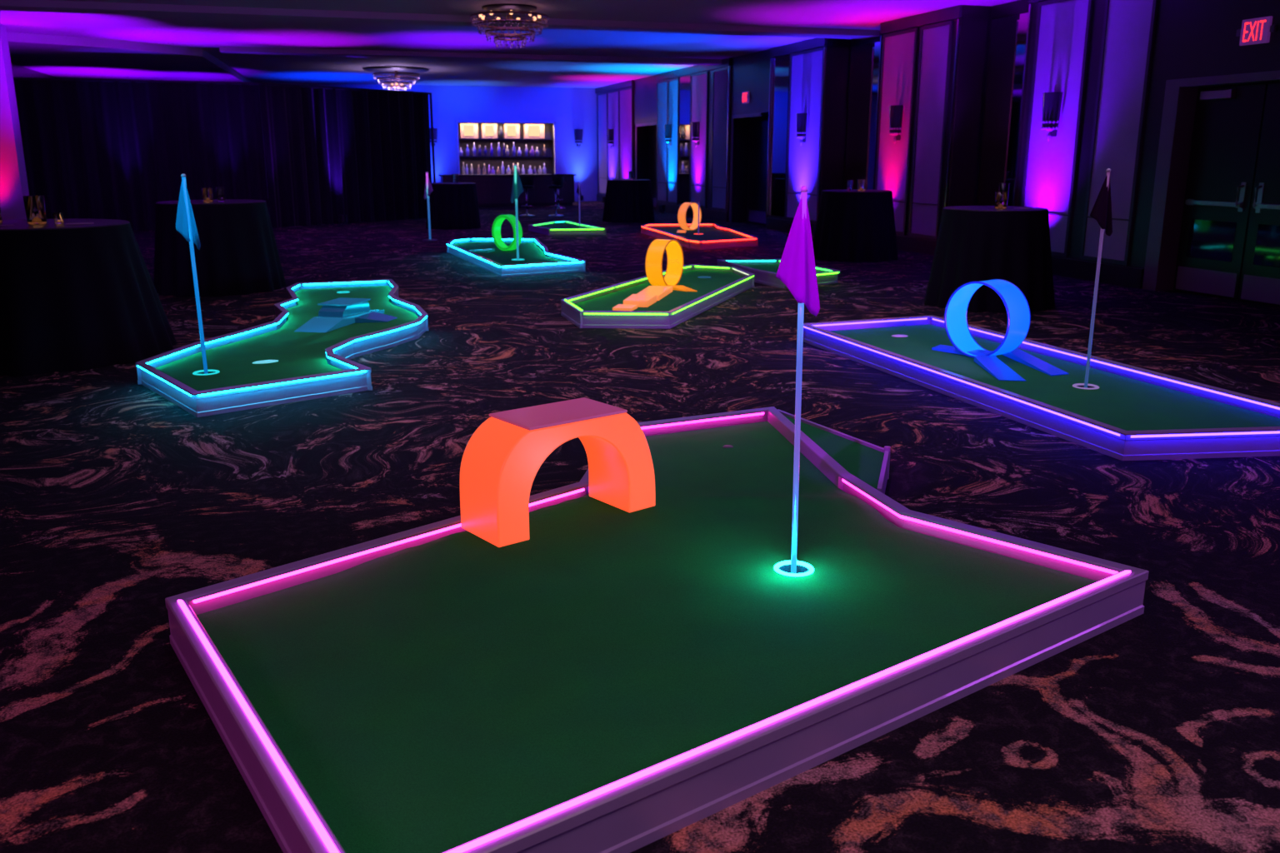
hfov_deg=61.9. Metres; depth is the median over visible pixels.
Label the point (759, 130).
door
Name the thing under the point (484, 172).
bottle
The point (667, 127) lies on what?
wall sconce
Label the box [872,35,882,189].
trim
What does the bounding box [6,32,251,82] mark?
trim
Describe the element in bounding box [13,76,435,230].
curtain
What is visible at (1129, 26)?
wall panel
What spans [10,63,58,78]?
wall
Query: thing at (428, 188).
flagstick
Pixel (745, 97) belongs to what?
exit sign
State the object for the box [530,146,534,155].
bottle
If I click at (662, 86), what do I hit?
trim
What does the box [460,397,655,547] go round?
arch
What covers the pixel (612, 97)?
trim
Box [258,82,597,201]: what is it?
wall
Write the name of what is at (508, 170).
bottle
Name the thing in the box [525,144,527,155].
bottle
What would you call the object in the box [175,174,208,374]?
flagstick
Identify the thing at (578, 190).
flagstick
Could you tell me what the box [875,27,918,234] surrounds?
wall panel
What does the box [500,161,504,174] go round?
bottle
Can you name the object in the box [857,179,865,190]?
glass
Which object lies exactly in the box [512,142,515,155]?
bottle
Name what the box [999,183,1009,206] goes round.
drinking glass
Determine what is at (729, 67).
trim
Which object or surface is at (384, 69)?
crystal chandelier
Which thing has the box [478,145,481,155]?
bottle
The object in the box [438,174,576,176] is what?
countertop
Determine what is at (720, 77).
trim
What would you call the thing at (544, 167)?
bottle
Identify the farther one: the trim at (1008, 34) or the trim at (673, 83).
the trim at (673, 83)
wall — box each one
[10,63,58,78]
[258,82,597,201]
[596,0,1279,289]
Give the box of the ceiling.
[0,0,1018,88]
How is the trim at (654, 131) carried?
in the wall at (976, 21)
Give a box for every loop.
[469,214,522,252]
[612,239,697,310]
[676,202,701,233]
[931,279,1068,381]
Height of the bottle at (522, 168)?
0.352 m
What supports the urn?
on the shelf at (458, 138)
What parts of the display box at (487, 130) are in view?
light panel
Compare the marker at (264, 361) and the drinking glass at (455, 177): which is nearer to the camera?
the marker at (264, 361)
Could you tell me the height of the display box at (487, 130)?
0.500 m
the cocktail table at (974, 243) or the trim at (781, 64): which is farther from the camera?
the trim at (781, 64)
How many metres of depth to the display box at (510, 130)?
36.64 m
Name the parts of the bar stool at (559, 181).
seat, post, backrest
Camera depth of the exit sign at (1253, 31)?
11.25 m
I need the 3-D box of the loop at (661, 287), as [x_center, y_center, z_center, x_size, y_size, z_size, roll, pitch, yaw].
[0.247,-1.688,11.604,0.625,0.554,2.312,3,15,10]
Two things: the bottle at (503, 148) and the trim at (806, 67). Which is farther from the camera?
the bottle at (503, 148)
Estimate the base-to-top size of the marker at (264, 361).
0.009 m
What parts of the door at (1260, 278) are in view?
pull handle, kick plate, glazed panel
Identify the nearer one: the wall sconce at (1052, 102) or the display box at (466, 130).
the wall sconce at (1052, 102)
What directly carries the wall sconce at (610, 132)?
attached to the wall at (976, 21)
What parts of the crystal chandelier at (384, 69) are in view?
ceiling plate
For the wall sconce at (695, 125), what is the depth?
27.35 m
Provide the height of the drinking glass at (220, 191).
0.170 m
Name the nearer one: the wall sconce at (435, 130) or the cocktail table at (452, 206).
the cocktail table at (452, 206)
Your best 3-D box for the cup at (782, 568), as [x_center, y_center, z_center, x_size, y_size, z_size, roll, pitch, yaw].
[0.575,0.568,4.000,0.149,0.087,0.149,-4,15,-16]
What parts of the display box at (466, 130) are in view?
light panel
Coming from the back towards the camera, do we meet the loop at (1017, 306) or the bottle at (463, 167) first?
the bottle at (463, 167)
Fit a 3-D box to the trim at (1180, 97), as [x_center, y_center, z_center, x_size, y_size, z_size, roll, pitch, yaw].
[6.651,-2.589,11.696,0.295,2.440,2.460,-4,15,-16]
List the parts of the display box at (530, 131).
light panel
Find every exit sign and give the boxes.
[740,90,749,104]
[1235,15,1276,45]
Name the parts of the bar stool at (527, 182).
backrest, post, seat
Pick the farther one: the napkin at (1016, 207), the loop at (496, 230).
the loop at (496, 230)
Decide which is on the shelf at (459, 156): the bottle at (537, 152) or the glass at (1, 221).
the bottle at (537, 152)
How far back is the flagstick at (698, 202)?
20.77 m
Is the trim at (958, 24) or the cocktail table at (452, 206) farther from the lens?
the cocktail table at (452, 206)
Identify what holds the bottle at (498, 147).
on the shelf at (459, 156)
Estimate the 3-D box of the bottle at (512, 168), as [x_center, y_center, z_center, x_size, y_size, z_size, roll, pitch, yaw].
[-4.372,-8.902,36.942,0.126,0.400,0.122,-4,15,-16]
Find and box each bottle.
[459,147,463,155]
[461,161,464,174]
[465,144,469,155]
[470,164,473,174]
[472,142,475,155]
[477,165,480,174]
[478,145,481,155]
[482,163,486,174]
[484,145,487,155]
[487,165,490,174]
[490,143,493,155]
[490,166,494,174]
[497,142,500,155]
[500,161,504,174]
[502,143,505,155]
[505,145,509,155]
[505,165,510,174]
[511,163,514,174]
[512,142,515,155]
[516,163,519,174]
[517,147,521,155]
[521,165,524,174]
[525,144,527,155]
[528,165,532,174]
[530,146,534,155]
[535,147,539,155]
[538,165,542,174]
[542,163,546,174]
[543,145,545,155]
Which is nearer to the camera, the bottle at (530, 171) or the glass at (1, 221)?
the glass at (1, 221)
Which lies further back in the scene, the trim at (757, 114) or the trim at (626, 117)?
the trim at (626, 117)
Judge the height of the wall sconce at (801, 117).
0.650 m
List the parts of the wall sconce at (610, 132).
lamp shade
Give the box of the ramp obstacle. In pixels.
[294,297,397,332]
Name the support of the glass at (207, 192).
on the cocktail table at (237, 254)
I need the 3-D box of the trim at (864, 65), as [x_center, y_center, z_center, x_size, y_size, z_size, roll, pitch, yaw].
[4.359,-5.484,20.097,0.010,3.300,1.960,-4,15,-16]
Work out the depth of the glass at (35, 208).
8.45 m
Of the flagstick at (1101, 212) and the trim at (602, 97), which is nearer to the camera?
the flagstick at (1101, 212)
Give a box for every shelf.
[458,138,554,139]
[459,155,554,157]
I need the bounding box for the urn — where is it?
[498,125,503,138]
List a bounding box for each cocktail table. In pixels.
[0,218,177,376]
[153,199,286,296]
[425,182,480,229]
[602,179,654,222]
[812,189,898,262]
[924,205,1054,313]
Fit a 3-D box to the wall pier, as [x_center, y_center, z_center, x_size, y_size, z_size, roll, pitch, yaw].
[-11.864,-5.147,18.977,1.450,3.800,0.500,-4,15,-16]
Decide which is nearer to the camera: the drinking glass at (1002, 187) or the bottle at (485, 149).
the drinking glass at (1002, 187)
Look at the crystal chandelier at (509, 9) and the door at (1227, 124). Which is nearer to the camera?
the door at (1227, 124)
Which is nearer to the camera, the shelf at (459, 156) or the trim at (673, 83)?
the trim at (673, 83)
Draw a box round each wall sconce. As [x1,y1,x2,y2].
[429,128,437,145]
[574,129,583,148]
[607,129,614,149]
[664,124,671,147]
[691,121,699,147]
[795,112,807,145]
[888,105,903,144]
[1040,91,1062,141]
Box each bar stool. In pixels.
[519,176,534,215]
[547,176,564,216]
[551,174,565,208]
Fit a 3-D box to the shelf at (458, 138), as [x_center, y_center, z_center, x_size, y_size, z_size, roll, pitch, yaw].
[-4.632,-9.868,36.668,3.320,0.030,0.455,-4,15,-16]
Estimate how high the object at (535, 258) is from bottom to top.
0.160 m
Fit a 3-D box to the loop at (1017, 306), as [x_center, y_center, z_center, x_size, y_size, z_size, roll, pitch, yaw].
[2.694,-0.766,7.947,0.596,0.584,1.371,-2,14,-7]
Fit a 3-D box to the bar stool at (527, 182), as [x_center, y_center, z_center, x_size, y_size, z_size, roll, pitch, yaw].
[-3.042,-6.175,28.640,0.440,1.020,0.455,-5,15,-18]
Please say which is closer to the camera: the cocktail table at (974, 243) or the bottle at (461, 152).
the cocktail table at (974, 243)
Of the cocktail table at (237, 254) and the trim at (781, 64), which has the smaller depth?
the cocktail table at (237, 254)
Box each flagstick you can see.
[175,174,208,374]
[422,171,437,240]
[510,164,523,259]
[576,181,581,226]
[697,202,699,234]
[775,185,819,573]
[1084,168,1112,388]
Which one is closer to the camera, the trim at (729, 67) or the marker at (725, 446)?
the marker at (725, 446)
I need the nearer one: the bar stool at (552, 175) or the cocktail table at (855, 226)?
the cocktail table at (855, 226)
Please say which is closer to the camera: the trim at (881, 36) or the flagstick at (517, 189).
the flagstick at (517, 189)
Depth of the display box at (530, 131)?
36.85 m
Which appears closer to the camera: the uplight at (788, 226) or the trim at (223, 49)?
the uplight at (788, 226)
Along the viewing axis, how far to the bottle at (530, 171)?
37.01 m
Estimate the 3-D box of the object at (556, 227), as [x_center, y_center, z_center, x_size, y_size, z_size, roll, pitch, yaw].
[-1.741,-4.304,23.100,1.340,0.130,2.760,-4,15,-16]
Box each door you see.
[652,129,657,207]
[748,120,768,224]
[1173,83,1268,299]
[1238,82,1279,306]
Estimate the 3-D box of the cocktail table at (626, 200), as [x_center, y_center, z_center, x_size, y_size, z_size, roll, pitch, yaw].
[-0.263,-5.543,26.196,1.314,0.998,1.284,-4,15,-16]
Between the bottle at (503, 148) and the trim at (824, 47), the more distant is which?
the bottle at (503, 148)
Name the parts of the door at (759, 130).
kick plate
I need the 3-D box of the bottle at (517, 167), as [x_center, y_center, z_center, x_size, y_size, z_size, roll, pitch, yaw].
[-4.231,-8.927,37.026,0.128,0.408,0.125,-4,15,-16]
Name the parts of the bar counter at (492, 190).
panel, panel, panel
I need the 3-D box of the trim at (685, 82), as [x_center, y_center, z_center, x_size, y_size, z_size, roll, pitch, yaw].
[1.196,-7.644,28.570,0.010,3.300,0.830,-4,15,-16]
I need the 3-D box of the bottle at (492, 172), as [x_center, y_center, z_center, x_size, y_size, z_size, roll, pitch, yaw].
[-5.043,-8.771,36.664,0.145,0.284,0.141,-4,15,-16]
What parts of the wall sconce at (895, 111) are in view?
lamp shade, plate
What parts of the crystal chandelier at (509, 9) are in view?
ceiling plate, stem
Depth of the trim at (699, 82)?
27.46 m
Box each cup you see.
[192,370,219,375]
[336,290,349,293]
[774,560,814,576]
[1072,383,1099,389]
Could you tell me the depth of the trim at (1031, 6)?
14.99 m
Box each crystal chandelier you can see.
[362,65,429,90]
[470,3,549,49]
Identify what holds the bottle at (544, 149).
on the shelf at (459, 156)
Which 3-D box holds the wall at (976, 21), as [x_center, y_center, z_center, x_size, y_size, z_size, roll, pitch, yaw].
[5.001,-4.831,17.736,0.800,3.800,42.300,-4,15,-16]
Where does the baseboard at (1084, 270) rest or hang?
attached to the wall at (976, 21)
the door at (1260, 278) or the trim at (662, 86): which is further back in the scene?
the trim at (662, 86)
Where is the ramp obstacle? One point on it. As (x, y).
(339, 312)
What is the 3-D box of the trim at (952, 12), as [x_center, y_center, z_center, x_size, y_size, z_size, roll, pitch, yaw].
[2.313,-8.419,24.489,0.049,0.179,26.500,-4,15,-16]
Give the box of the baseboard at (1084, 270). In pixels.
[596,194,1144,289]
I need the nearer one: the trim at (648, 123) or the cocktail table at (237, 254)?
the cocktail table at (237, 254)
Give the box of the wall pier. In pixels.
[0,24,29,219]
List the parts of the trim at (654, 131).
kick plate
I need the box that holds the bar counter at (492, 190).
[438,174,576,206]
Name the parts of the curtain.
drape panel, drape panel, drape panel, rail, drape panel, drape panel, drape panel, drape panel, drape panel, post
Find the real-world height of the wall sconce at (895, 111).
0.650 m
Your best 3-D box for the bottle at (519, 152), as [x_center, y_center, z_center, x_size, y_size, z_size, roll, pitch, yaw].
[-4.167,-9.497,36.896,0.152,0.297,0.148,-4,15,-16]
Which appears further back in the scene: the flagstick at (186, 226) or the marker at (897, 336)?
the marker at (897, 336)
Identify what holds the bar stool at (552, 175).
on the floor
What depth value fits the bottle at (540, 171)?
37.14 m
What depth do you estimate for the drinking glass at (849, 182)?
16.58 m
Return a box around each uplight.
[580,195,584,201]
[601,196,604,204]
[783,223,792,234]
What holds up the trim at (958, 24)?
attached to the wall at (976, 21)
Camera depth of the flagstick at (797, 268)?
3.72 m
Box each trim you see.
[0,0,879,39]
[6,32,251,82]
[219,45,721,64]
[455,120,557,174]
[595,0,1044,94]
[597,92,607,194]
[606,90,619,179]
[619,86,633,179]
[635,122,656,179]
[656,80,667,203]
[666,77,679,204]
[679,75,690,203]
[689,71,708,208]
[710,66,728,210]
[725,66,730,211]
[729,112,762,222]
[765,58,772,217]
[768,55,789,216]
[785,47,823,223]
[816,46,826,219]
[845,41,879,189]
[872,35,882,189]
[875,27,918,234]
[908,20,953,239]
[944,19,960,207]
[977,12,1028,206]
[1012,4,1033,206]
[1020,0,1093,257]
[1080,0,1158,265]
[1142,70,1279,290]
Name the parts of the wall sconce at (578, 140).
lamp shade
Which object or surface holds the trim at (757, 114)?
attached to the wall at (976, 21)
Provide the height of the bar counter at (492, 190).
0.985 m
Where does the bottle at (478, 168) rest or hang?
in the wall niche
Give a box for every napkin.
[65,222,94,224]
[1015,207,1032,209]
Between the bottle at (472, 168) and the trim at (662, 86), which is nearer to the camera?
the trim at (662, 86)
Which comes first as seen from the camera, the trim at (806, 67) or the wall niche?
the trim at (806, 67)
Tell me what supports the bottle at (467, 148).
on the shelf at (459, 156)
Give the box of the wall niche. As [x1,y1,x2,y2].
[458,122,554,174]
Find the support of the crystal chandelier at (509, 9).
hanging from the ceiling
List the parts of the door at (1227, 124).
kick plate, glazed panel, pull handle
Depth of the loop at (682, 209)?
21.79 m
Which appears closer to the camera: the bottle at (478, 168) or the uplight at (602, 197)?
the uplight at (602, 197)
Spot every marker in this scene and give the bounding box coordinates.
[252,360,278,364]
[723,445,733,448]
[891,335,908,337]
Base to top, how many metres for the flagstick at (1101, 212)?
1.491 m
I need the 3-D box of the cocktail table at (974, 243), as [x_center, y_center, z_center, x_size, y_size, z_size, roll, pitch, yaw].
[3.821,-1.844,11.602,1.381,1.038,1.384,-4,15,-16]
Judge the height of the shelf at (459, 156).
0.030 m
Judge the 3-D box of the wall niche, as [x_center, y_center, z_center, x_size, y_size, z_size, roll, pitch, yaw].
[-4.644,-9.553,36.790,3.420,1.840,0.460,-4,15,-16]
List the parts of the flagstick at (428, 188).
plate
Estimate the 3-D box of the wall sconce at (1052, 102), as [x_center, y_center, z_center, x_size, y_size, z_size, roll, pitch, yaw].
[5.500,-4.162,14.365,0.184,0.650,0.310,-4,15,-16]
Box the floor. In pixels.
[0,200,1279,852]
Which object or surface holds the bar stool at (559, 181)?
on the floor
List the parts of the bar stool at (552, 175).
post, backrest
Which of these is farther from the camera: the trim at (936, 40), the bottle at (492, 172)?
the bottle at (492, 172)
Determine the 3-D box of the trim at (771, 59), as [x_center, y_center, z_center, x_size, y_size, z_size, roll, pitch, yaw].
[2.819,-6.274,23.318,0.044,3.360,0.036,-4,15,-16]
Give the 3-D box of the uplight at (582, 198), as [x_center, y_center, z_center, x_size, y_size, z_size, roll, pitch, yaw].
[-2.055,-7.952,37.240,0.220,0.215,0.190,-4,15,-16]
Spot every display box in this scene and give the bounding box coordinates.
[459,123,478,138]
[480,123,497,138]
[503,123,519,138]
[523,123,544,139]
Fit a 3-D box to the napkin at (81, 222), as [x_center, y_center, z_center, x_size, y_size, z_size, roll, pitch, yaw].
[-4.479,-1.623,8.540,0.200,0.004,0.140,-7,16,-25]
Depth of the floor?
4.81 m
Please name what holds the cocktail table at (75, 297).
on the floor
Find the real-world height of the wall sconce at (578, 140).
0.650 m
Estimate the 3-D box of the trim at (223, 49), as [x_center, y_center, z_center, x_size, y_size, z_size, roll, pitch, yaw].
[-3.239,-8.408,24.282,11.800,0.100,0.500,-4,15,-16]
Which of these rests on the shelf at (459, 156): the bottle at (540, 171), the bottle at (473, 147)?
the bottle at (473, 147)
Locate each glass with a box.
[0,207,2,222]
[22,195,46,224]
[53,212,63,224]
[201,188,213,201]
[215,187,224,201]
[451,174,458,183]
[628,171,633,179]
[846,180,853,190]
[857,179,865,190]
[995,191,1008,209]
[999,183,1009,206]
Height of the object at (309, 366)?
0.160 m
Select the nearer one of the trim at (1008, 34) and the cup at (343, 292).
the cup at (343, 292)
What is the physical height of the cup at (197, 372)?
0.079 m
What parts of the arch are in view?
arch lid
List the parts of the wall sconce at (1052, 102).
lamp shade, plate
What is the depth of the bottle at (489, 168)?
36.73 m
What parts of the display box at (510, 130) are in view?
light panel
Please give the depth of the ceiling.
20.11 m
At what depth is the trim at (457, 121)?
36.13 m
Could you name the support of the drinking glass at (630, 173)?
on the cocktail table at (626, 200)
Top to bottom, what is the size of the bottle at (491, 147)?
0.426 m

